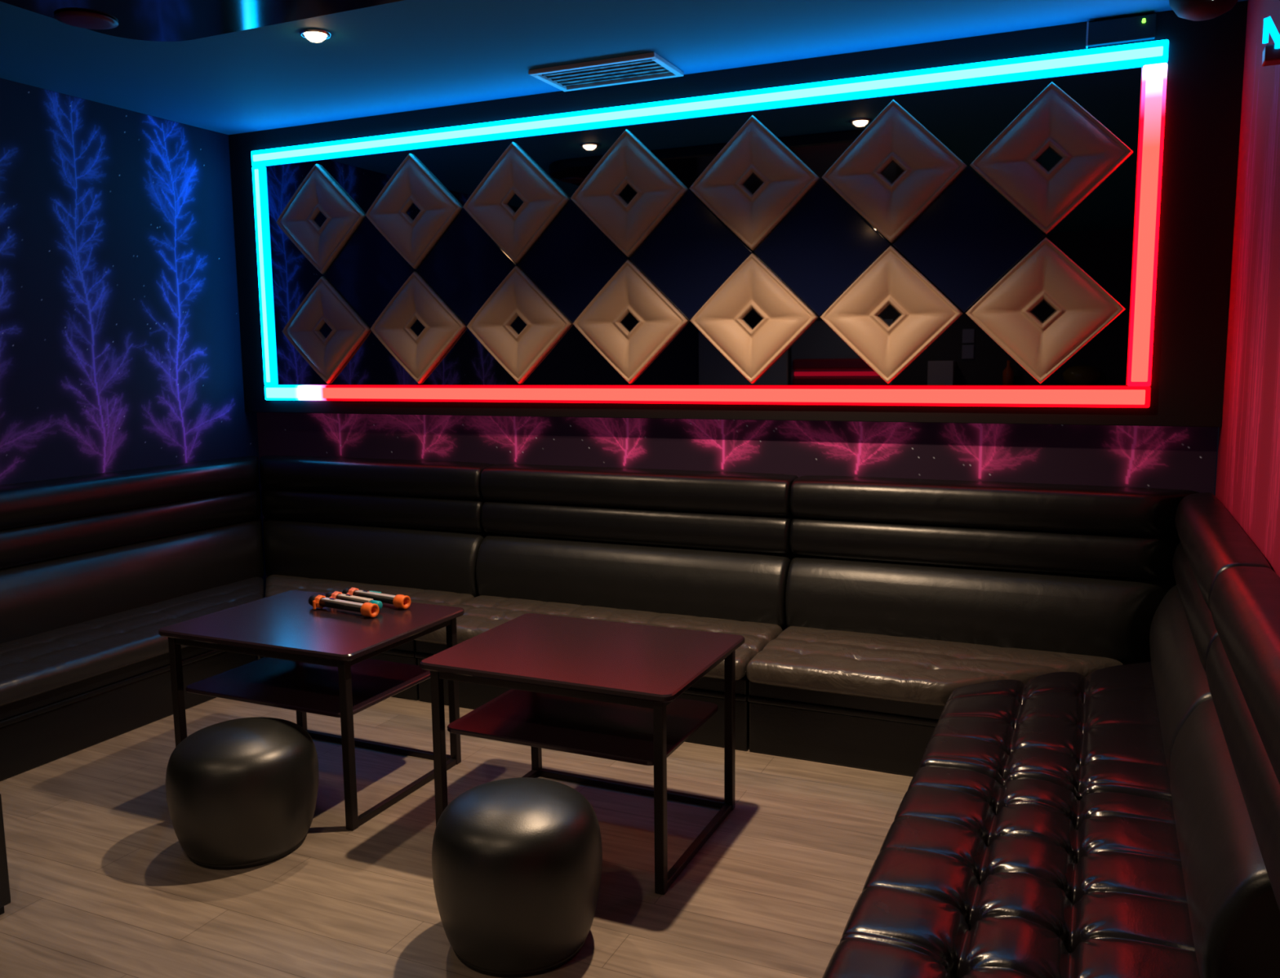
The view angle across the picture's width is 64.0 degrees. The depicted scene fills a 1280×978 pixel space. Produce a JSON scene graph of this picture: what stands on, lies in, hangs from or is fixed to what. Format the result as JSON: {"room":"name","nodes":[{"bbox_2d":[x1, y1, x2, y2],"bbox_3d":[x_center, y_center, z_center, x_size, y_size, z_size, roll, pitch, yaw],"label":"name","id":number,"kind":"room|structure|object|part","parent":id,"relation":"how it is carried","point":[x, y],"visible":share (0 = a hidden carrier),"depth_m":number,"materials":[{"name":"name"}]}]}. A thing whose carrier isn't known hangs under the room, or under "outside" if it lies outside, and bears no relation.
{"room":"entertainment venue","nodes":[
{"label":"entertainment venue","id":0,"kind":"room"},
{"bbox_2d":[0,77,266,598],"bbox_3d":[-4.181,-0.148,2.896,0.001,3.150,8.250,3,8,24],"label":"wall","id":1,"kind":"structure","parent":0,"point":[120,336],"depth_m":5.64,"materials":[{"name":"paint"}]},
{"bbox_2d":[0,655,913,977],"bbox_3d":[-1.668,1.579,1.987,5.670,0.100,8.450,3,8,24],"label":"floor","id":2,"kind":"structure","parent":0,"point":[103,883],"depth_m":3.54,"materials":[{"name":"beige wood"}]},
{"bbox_2d":[0,793,10,915],"bbox_3d":[-2.303,1.185,3.157,0.400,0.400,0.450,3,8,24],"label":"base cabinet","id":3,"kind":"object","parent":2,"relation":"on","point":[5,895],"visible":1,"depth_m":3.27,"materials":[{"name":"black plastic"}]},
{"bbox_2d":[0,456,264,781],"bbox_3d":[-2.614,0.520,5.385,0.881,1.160,2.551,3,8,24],"label":"banquette","id":4,"kind":"object","parent":2,"relation":"on","point":[92,566],"visible":0.84,"depth_m":5.18,"materials":[{"name":"black leather"}]},
{"bbox_2d":[0,577,264,706],"bbox_3d":[-2.547,0.728,5.227,0.613,0.119,2.269,3,8,24],"label":"seat cushion","id":5,"kind":"object","parent":4,"relation":"on","point":[35,663],"depth_m":4.91,"materials":[{"name":"grey leather"}]},
{"bbox_2d":[0,517,264,644],"bbox_3d":[-2.868,0.505,5.488,0.308,0.390,2.531,3,8,24],"label":"cushion","id":6,"kind":"object","parent":4,"relation":"on","point":[39,596],"depth_m":5.45,"materials":[{"name":"black leather"}]},
{"bbox_2d":[165,716,319,870],"bbox_3d":[-1.442,1.079,3.731,0.519,0.446,0.519,3,8,24],"label":"stool","id":7,"kind":"object","parent":2,"relation":"on","point":[241,793],"visible":1,"depth_m":3.54,"materials":[{"name":"black leather"}]},
{"bbox_2d":[158,590,464,831],"bbox_3d":[-1.345,0.881,4.308,0.975,0.690,0.775,3,8,24],"label":"side table","id":8,"kind":"object","parent":2,"relation":"on","point":[317,661],"visible":0.84,"depth_m":4.14,"materials":[{"name":"grey paint"}]},
{"bbox_3d":[-1.879,0.917,4.176,0.034,0.664,0.034,3,8,24],"label":"leg","id":9,"kind":"part","parent":8,"relation":"part of","materials":[{"name":"grey metal"}]},
{"bbox_3d":[-1.599,0.835,4.796,0.034,0.664,0.034,3,8,24],"label":"leg","id":10,"kind":"part","parent":8,"relation":"part of","materials":[{"name":"grey metal"}]},
{"bbox_2d":[185,657,430,717],"bbox_3d":[-1.357,0.796,4.271,0.841,0.018,0.621,3,8,24],"label":"shelf","id":11,"kind":"object","parent":8,"relation":"attached to","point":[313,688],"depth_m":4.19,"materials":[{"name":"brown paint"}]},
{"bbox_2d":[308,595,379,617],"bbox_3d":[-1.272,0.495,4.353,0.393,0.060,0.068,4,9,31],"label":"microphone","id":12,"kind":"object","parent":8,"relation":"on","point":[366,609],"visible":1,"depth_m":4.33,"materials":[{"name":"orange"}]},
{"bbox_3d":[-1.259,0.496,4.350,0.263,0.040,0.040,4,9,31],"label":"handle","id":13,"kind":"part","parent":12,"relation":"part of","materials":[{"name":"black plastic"}]},
{"bbox_3d":[-1.258,0.483,4.347,0.250,0.014,0.030,4,9,31],"label":"grip panel","id":14,"kind":"part","parent":12,"relation":"part of","materials":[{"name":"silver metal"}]},
{"bbox_3d":[-1.090,0.953,3.824,0.034,0.664,0.034,3,8,24],"label":"leg","id":15,"kind":"part","parent":8,"relation":"part of","materials":[{"name":"grey metal"}]},
{"bbox_2d":[325,591,382,608],"bbox_3d":[-1.246,0.485,4.432,0.337,0.060,0.068,4,9,33],"label":"microphone","id":16,"kind":"object","parent":8,"relation":"on","point":[337,595],"visible":0.66,"depth_m":4.42,"materials":[{"name":"grey plastic"}]},
{"bbox_3d":[-1.232,0.485,4.428,0.209,0.040,0.040,4,9,33],"label":"handle","id":17,"kind":"part","parent":16,"relation":"part of","materials":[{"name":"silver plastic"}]},
{"bbox_3d":[-1.231,0.473,4.426,0.196,0.014,0.030,4,9,33],"label":"grip panel","id":18,"kind":"part","parent":16,"relation":"part of","materials":[{"name":"beige plastic"}]},
{"bbox_2d":[342,586,411,608],"bbox_3d":[-1.169,0.477,4.492,0.388,0.060,0.068,4,9,32],"label":"microphone","id":19,"kind":"object","parent":8,"relation":"on","point":[399,601],"visible":0.77,"depth_m":4.44,"materials":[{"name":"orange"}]},
{"bbox_3d":[-1.155,0.477,4.488,0.258,0.040,0.040,4,9,32],"label":"handle","id":20,"kind":"part","parent":19,"relation":"part of","materials":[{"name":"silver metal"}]},
{"bbox_3d":[-1.154,0.464,4.486,0.245,0.014,0.030,4,9,32],"label":"grip panel","id":21,"kind":"part","parent":19,"relation":"part of","materials":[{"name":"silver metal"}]},
{"bbox_3d":[-1.201,1.169,4.660,0.831,0.026,0.028,3,8,24],"label":"floor rail","id":22,"kind":"part","parent":8,"relation":"part of","materials":[{"name":"grey metal"}]},
{"bbox_3d":[-0.947,1.228,4.174,0.028,0.026,0.651,3,8,24],"label":"floor rail","id":23,"kind":"part","parent":8,"relation":"part of","materials":[{"name":"grey metal"}]},
{"bbox_3d":[-0.810,0.871,4.443,0.034,0.664,0.034,3,8,24],"label":"leg","id":24,"kind":"part","parent":8,"relation":"part of","materials":[{"name":"grey metal"}]},
{"bbox_2d":[259,455,495,700],"bbox_3d":[-1.819,0.439,5.953,1.800,1.160,0.921,3,8,24],"label":"banquette","id":25,"kind":"object","parent":2,"relation":"on","point":[414,529],"visible":0.56,"depth_m":6.02,"materials":[{"name":"black leather"}]},
{"bbox_2d":[265,574,474,606],"bbox_3d":[-1.757,0.645,5.807,1.547,0.119,0.658,3,8,24],"label":"seat cushion","id":26,"kind":"object","parent":25,"relation":"on","point":[433,594],"depth_m":5.93,"materials":[{"name":"grey leather"}]},
{"bbox_2d":[262,516,488,597],"bbox_3d":[-1.691,0.399,6.218,1.782,0.390,0.303,3,8,24],"label":"cushion","id":27,"kind":"object","parent":25,"relation":"on","point":[405,556],"depth_m":6.02,"materials":[{"name":"black leather"}]},
{"bbox_2d":[431,777,602,977],"bbox_3d":[-0.367,1.135,3.087,0.508,0.474,0.508,3,8,24],"label":"stool","id":28,"kind":"object","parent":2,"relation":"on","point":[517,863],"visible":1,"depth_m":2.90,"materials":[{"name":"black leather"}]},
{"bbox_2d":[419,613,744,894],"bbox_3d":[-0.188,0.930,3.824,0.975,0.690,0.775,3,8,24],"label":"side table","id":29,"kind":"object","parent":2,"relation":"on","point":[602,689],"visible":0.9,"depth_m":3.68,"materials":[{"name":"grey paint"}]},
{"bbox_3d":[-0.722,0.966,3.692,0.034,0.664,0.034,3,8,24],"label":"leg","id":30,"kind":"part","parent":29,"relation":"part of","materials":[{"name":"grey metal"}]},
{"bbox_3d":[-0.579,1.241,4.042,0.028,0.026,0.651,3,8,24],"label":"floor rail","id":31,"kind":"part","parent":29,"relation":"part of","materials":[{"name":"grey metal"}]},
{"bbox_3d":[-0.442,0.884,4.311,0.034,0.664,0.034,3,8,24],"label":"leg","id":32,"kind":"part","parent":29,"relation":"part of","materials":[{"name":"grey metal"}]},
{"bbox_2d":[447,688,718,765],"bbox_3d":[-0.200,0.845,3.787,0.841,0.018,0.621,3,8,24],"label":"shelf","id":33,"kind":"object","parent":29,"relation":"attached to","point":[588,727],"depth_m":3.69,"materials":[{"name":"brown paint"}]},
{"bbox_3d":[-0.044,1.218,4.176,0.831,0.026,0.028,3,8,24],"label":"floor rail","id":34,"kind":"part","parent":29,"relation":"part of","materials":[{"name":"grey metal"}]},
{"bbox_3d":[0.067,1.002,3.340,0.034,0.664,0.034,3,8,24],"label":"leg","id":35,"kind":"part","parent":29,"relation":"part of","materials":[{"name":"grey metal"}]},
{"bbox_3d":[0.210,1.278,3.690,0.028,0.026,0.651,3,8,24],"label":"floor rail","id":36,"kind":"part","parent":29,"relation":"part of","materials":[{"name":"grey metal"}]},
{"bbox_3d":[0.347,0.920,3.959,0.034,0.664,0.034,3,8,24],"label":"leg","id":37,"kind":"part","parent":29,"relation":"part of","materials":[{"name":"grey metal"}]},
{"bbox_2d":[413,463,798,751],"bbox_3d":[-0.180,0.515,5.221,1.786,1.160,0.921,3,8,24],"label":"banquette","id":38,"kind":"object","parent":2,"relation":"on","point":[708,551],"visible":0.59,"depth_m":5.28,"materials":[{"name":"black leather"}]},
{"bbox_2d":[413,595,782,679],"bbox_3d":[-0.232,0.716,5.126,1.784,0.119,0.658,3,8,24],"label":"seat cushion","id":39,"kind":"object","parent":38,"relation":"on","point":[482,613],"depth_m":5.18,"materials":[{"name":"grey leather"}]},
{"bbox_2d":[475,533,795,630],"bbox_3d":[-0.059,0.474,5.489,1.784,0.390,0.303,3,8,24],"label":"cushion","id":40,"kind":"object","parent":38,"relation":"on","point":[731,584],"depth_m":5.33,"materials":[{"name":"black leather"}]},
{"bbox_2d":[746,475,1199,776],"bbox_3d":[1.456,0.591,4.490,1.794,1.160,0.921,3,8,24],"label":"banquette","id":41,"kind":"object","parent":2,"relation":"on","point":[902,594],"visible":0.86,"depth_m":4.54,"materials":[{"name":"black leather"}]},
{"bbox_2d":[746,626,1122,706],"bbox_3d":[1.280,0.786,4.450,1.519,0.119,0.658,3,8,24],"label":"seat cushion","id":42,"kind":"object","parent":41,"relation":"on","point":[908,668],"depth_m":4.41,"materials":[{"name":"grey leather"}]},
{"bbox_2d":[785,555,1176,664],"bbox_3d":[1.570,0.549,4.762,1.774,0.390,0.303,3,8,24],"label":"cushion","id":43,"kind":"object","parent":41,"relation":"on","point":[1107,617],"depth_m":4.64,"materials":[{"name":"black leather"}]},
{"bbox_2d":[822,565,1279,977],"bbox_3d":[1.014,0.862,2.405,0.971,1.160,1.596,3,8,24],"label":"banquette","id":44,"kind":"object","parent":2,"relation":"on","point":[971,876],"visible":1,"depth_m":2.41,"materials":[{"name":"black leather"}]},
{"bbox_2d":[822,766,1199,977],"bbox_3d":[0.928,1.043,2.468,0.778,0.118,1.594,3,8,24],"label":"seat cushion","id":45,"kind":"object","parent":44,"relation":"on","point":[971,876],"depth_m":2.53,"materials":[{"name":"black leather"}]},
{"bbox_2d":[1169,697,1279,977],"bbox_3d":[1.435,0.844,2.469,0.233,0.390,1.129,3,8,24],"label":"cushion","id":46,"kind":"object","parent":44,"relation":"on","point":[1226,912],"depth_m":2.18,"materials":[{"name":"black leather"}]},
{"bbox_2d":[918,492,1271,801],"bbox_3d":[1.697,0.662,3.913,0.971,1.160,1.724,3,8,24],"label":"banquette","id":47,"kind":"object","parent":2,"relation":"on","point":[1114,729],"visible":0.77,"depth_m":3.52,"materials":[{"name":"black leather"}]},
{"bbox_2d":[918,662,1172,801],"bbox_3d":[1.573,0.854,3.893,0.778,0.118,1.538,3,8,24],"label":"seat cushion","id":48,"kind":"object","parent":47,"relation":"on","point":[1100,731],"depth_m":3.56,"materials":[{"name":"black leather"}]},
{"bbox_2d":[1149,585,1212,777],"bbox_3d":[2.019,0.673,3.759,0.233,0.390,1.706,3,8,24],"label":"cushion","id":49,"kind":"object","parent":47,"relation":"on","point":[1179,682],"depth_m":3.44,"materials":[{"name":"black leather"}]},
{"bbox_2d":[0,0,1248,134],"bbox_3d":[-1.703,-1.645,1.576,5.670,0.100,8.450,3,8,24],"label":"ceiling","id":50,"kind":"structure","parent":0,"point":[404,55],"depth_m":4.59,"materials":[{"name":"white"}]},
{"bbox_2d":[0,0,403,41],"bbox_3d":[-1.330,-1.709,2.808,2.660,0.093,2.200,3,8,24],"label":"ceiling panel","id":51,"kind":"object","parent":50,"relation":"attached to","point":[157,20],"visible":1,"depth_m":3.90,"materials":[{"name":"black paint"}]},
{"bbox_2d":[299,28,331,42],"bbox_3d":[-1.394,-1.941,4.399,0.132,0.034,0.132,3,8,24],"label":"recessed light","id":52,"kind":"object","parent":50,"relation":"in","point":[315,35],"visible":1,"depth_m":4.37,"materials":[{"name":"silver metal"}]},
{"bbox_2d":[528,52,684,91],"bbox_3d":[-0.164,-2.039,5.017,0.670,0.022,0.370,3,8,24],"label":"ceiling vent","id":53,"kind":"object","parent":50,"relation":"in","point":[650,66],"visible":1,"depth_m":5.01,"materials":[{"name":"grey plastic"}]},
{"bbox_2d":[542,58,670,85],"bbox_3d":[-0.163,-2.042,5.020,0.606,0.006,0.218,3,8,24],"label":"grille","id":54,"kind":"object","parent":53,"relation":"attached to","point":[646,67],"depth_m":5.03,"materials":[{"name":"grey metal"}]},
{"bbox_2d":[1168,0,1238,21],"bbox_3d":[2.167,-1.872,3.923,0.260,0.127,0.260,3,8,24],"label":"dome light","id":55,"kind":"object","parent":50,"relation":"attached to","point":[1191,10],"visible":1,"depth_m":3.89,"materials":[{"name":"black plastic"}]},
{"bbox_2d":[256,412,1217,630],"bbox_3d":[0.002,-0.527,5.513,5.466,3.150,0.001,3,8,24],"label":"wall","id":56,"kind":"structure","parent":0,"point":[1162,457],"depth_m":5.22,"materials":[{"name":"paint"}]},
{"bbox_2d":[275,164,365,274],"bbox_3d":[-1.913,-1.605,6.083,0.661,0.641,0.054,3,8,24],"label":"wall tile","id":57,"kind":"structure","parent":56,"relation":"attached to","point":[320,218],"depth_m":6.07,"materials":[{"name":"beige leather"}]},
{"bbox_2d":[282,276,370,383],"bbox_3d":[-1.907,-0.956,6.166,0.661,0.641,0.054,3,8,24],"label":"wall tile","id":58,"kind":"structure","parent":56,"relation":"attached to","point":[324,329],"depth_m":6.15,"materials":[{"name":"beige leather"}]},
{"bbox_2d":[364,153,462,269],"bbox_3d":[-1.299,-1.577,5.809,0.661,0.641,0.054,3,8,24],"label":"wall tile","id":59,"kind":"structure","parent":56,"relation":"attached to","point":[413,210],"depth_m":5.79,"materials":[{"name":"beige leather"}]},
{"bbox_2d":[370,271,466,383],"bbox_3d":[-1.292,-0.928,5.892,0.661,0.641,0.054,3,8,24],"label":"wall tile","id":60,"kind":"structure","parent":56,"relation":"attached to","point":[416,326],"depth_m":5.88,"materials":[{"name":"beige leather"}]},
{"bbox_2d":[462,142,569,263],"bbox_3d":[-0.685,-1.548,5.535,0.661,0.641,0.054,3,8,24],"label":"wall tile","id":61,"kind":"structure","parent":56,"relation":"attached to","point":[516,201],"depth_m":5.52,"materials":[{"name":"beige leather"}]},
{"bbox_2d":[466,266,572,383],"bbox_3d":[-0.678,-0.899,5.617,0.661,0.641,0.054,3,8,24],"label":"wall tile","id":62,"kind":"structure","parent":56,"relation":"attached to","point":[517,324],"depth_m":5.60,"materials":[{"name":"beige leather"}]},
{"bbox_2d":[570,128,688,257],"bbox_3d":[-0.070,-1.520,5.260,0.661,0.641,0.054,3,8,24],"label":"wall tile","id":63,"kind":"structure","parent":56,"relation":"attached to","point":[629,191],"depth_m":5.25,"materials":[{"name":"beige leather"}]},
{"bbox_2d":[572,259,688,383],"bbox_3d":[-0.063,-0.871,5.343,0.661,0.641,0.054,3,8,24],"label":"wall tile","id":64,"kind":"structure","parent":56,"relation":"attached to","point":[629,322],"depth_m":5.33,"materials":[{"name":"beige leather"}]},
{"bbox_2d":[264,66,1142,386],"bbox_3d":[-0.085,-1.208,5.345,4.809,1.327,0.011,3,8,24],"label":"wall mirror","id":65,"kind":"object","parent":56,"relation":"attached to","point":[1097,235],"visible":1,"depth_m":4.98,"materials":[{"name":"grey mirror"}]},
{"bbox_2d":[324,216,415,327],"bbox_3d":[-1.593,-1.269,6.009,0.666,0.646,0.006,3,8,24],"label":"mirror panel","id":66,"kind":"structure","parent":65,"relation":"attached to","point":[368,272],"depth_m":6.01,"materials":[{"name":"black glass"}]},
{"bbox_2d":[416,208,516,325],"bbox_3d":[-0.979,-1.241,5.735,0.666,0.646,0.006,3,8,24],"label":"mirror panel","id":67,"kind":"structure","parent":65,"relation":"attached to","point":[465,266],"depth_m":5.73,"materials":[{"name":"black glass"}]},
{"bbox_2d":[518,200,628,322],"bbox_3d":[-0.364,-1.212,5.460,0.666,0.646,0.006,3,8,24],"label":"mirror panel","id":68,"kind":"structure","parent":65,"relation":"attached to","point":[573,260],"depth_m":5.46,"materials":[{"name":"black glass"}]},
{"bbox_2d":[630,190,752,319],"bbox_3d":[0.250,-1.184,5.186,0.666,0.646,0.006,3,8,24],"label":"mirror panel","id":69,"kind":"structure","parent":65,"relation":"attached to","point":[691,253],"depth_m":5.18,"materials":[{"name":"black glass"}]},
{"bbox_2d":[753,178,890,315],"bbox_3d":[0.865,-1.156,4.912,0.666,0.646,0.006,3,8,24],"label":"mirror panel","id":70,"kind":"structure","parent":65,"relation":"attached to","point":[823,245],"depth_m":4.91,"materials":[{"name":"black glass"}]},
{"bbox_2d":[892,166,1044,312],"bbox_3d":[1.479,-1.127,4.637,0.666,0.646,0.006,3,8,24],"label":"mirror panel","id":71,"kind":"structure","parent":65,"relation":"attached to","point":[970,237],"depth_m":4.63,"materials":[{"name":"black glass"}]},
{"bbox_2d":[251,39,1168,408],"bbox_3d":[-0.087,-1.206,5.330,4.987,1.515,0.039,3,8,24],"label":"light","id":72,"kind":"object","parent":56,"relation":"attached to","point":[1153,55],"visible":1,"depth_m":4.90,"materials":[{"name":"multicoloured plastic"}]},
{"bbox_2d":[228,0,1248,426],"bbox_3d":[-0.025,-1.233,5.376,5.470,1.715,0.100,3,8,24],"label":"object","id":73,"kind":"structure","parent":56,"relation":"attached to","point":[1206,61],"depth_m":4.53,"materials":[{"name":"black"}]},
{"bbox_2d":[689,253,817,383],"bbox_3d":[0.551,-0.843,5.069,0.661,0.641,0.054,3,8,24],"label":"wall tile","id":74,"kind":"structure","parent":56,"relation":"attached to","point":[753,317],"depth_m":5.06,"materials":[{"name":"beige leather"}]},
{"bbox_2d":[688,115,819,250],"bbox_3d":[0.544,-1.491,4.986,0.661,0.641,0.054,3,8,24],"label":"wall tile","id":75,"kind":"structure","parent":56,"relation":"attached to","point":[755,180],"depth_m":4.97,"materials":[{"name":"beige leather"}]},
{"bbox_2d":[819,245,962,383],"bbox_3d":[1.165,-0.814,4.794,0.661,0.641,0.054,3,8,24],"label":"wall tile","id":76,"kind":"structure","parent":56,"relation":"attached to","point":[891,313],"depth_m":4.78,"materials":[{"name":"beige leather"}]},
{"bbox_2d":[822,99,967,242],"bbox_3d":[1.159,-1.463,4.711,0.661,0.641,0.054,3,8,24],"label":"wall tile","id":77,"kind":"structure","parent":56,"relation":"attached to","point":[895,168],"depth_m":4.70,"materials":[{"name":"beige leather"}]},
{"bbox_2d":[965,237,1125,383],"bbox_3d":[1.780,-0.786,4.520,0.661,0.641,0.054,3,8,24],"label":"wall tile","id":78,"kind":"structure","parent":56,"relation":"attached to","point":[1046,308],"depth_m":4.51,"materials":[{"name":"beige leather"}]},
{"bbox_2d":[969,81,1133,234],"bbox_3d":[1.773,-1.435,4.437,0.661,0.641,0.054,3,8,24],"label":"wall tile","id":79,"kind":"structure","parent":56,"relation":"attached to","point":[1055,153],"depth_m":4.43,"materials":[{"name":"beige leather"}]},
{"bbox_2d":[1085,13,1155,48],"bbox_3d":[2.012,-1.920,4.283,0.262,0.100,0.043,3,8,24],"label":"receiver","id":80,"kind":"object","parent":56,"relation":"attached to","point":[1139,28],"visible":1,"depth_m":4.28,"materials":[{"name":"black plastic"}]},
{"bbox_2d":[1215,0,1279,577],"bbox_3d":[0.808,0.084,0.665,0.001,3.148,8.244,3,8,24],"label":"curtain","id":81,"kind":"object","parent":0,"point":[1247,485],"depth_m":3.54,"materials":[{"name":"fabric"}]},
{"bbox_2d":[1262,16,1279,66],"bbox_3d":[1.739,-1.212,2.757,0.116,0.112,0.079,3,8,24],"label":"sign","id":82,"kind":"object","parent":81,"relation":"attached to","point":[1271,53],"visible":1,"depth_m":2.75,"materials":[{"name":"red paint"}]}
]}

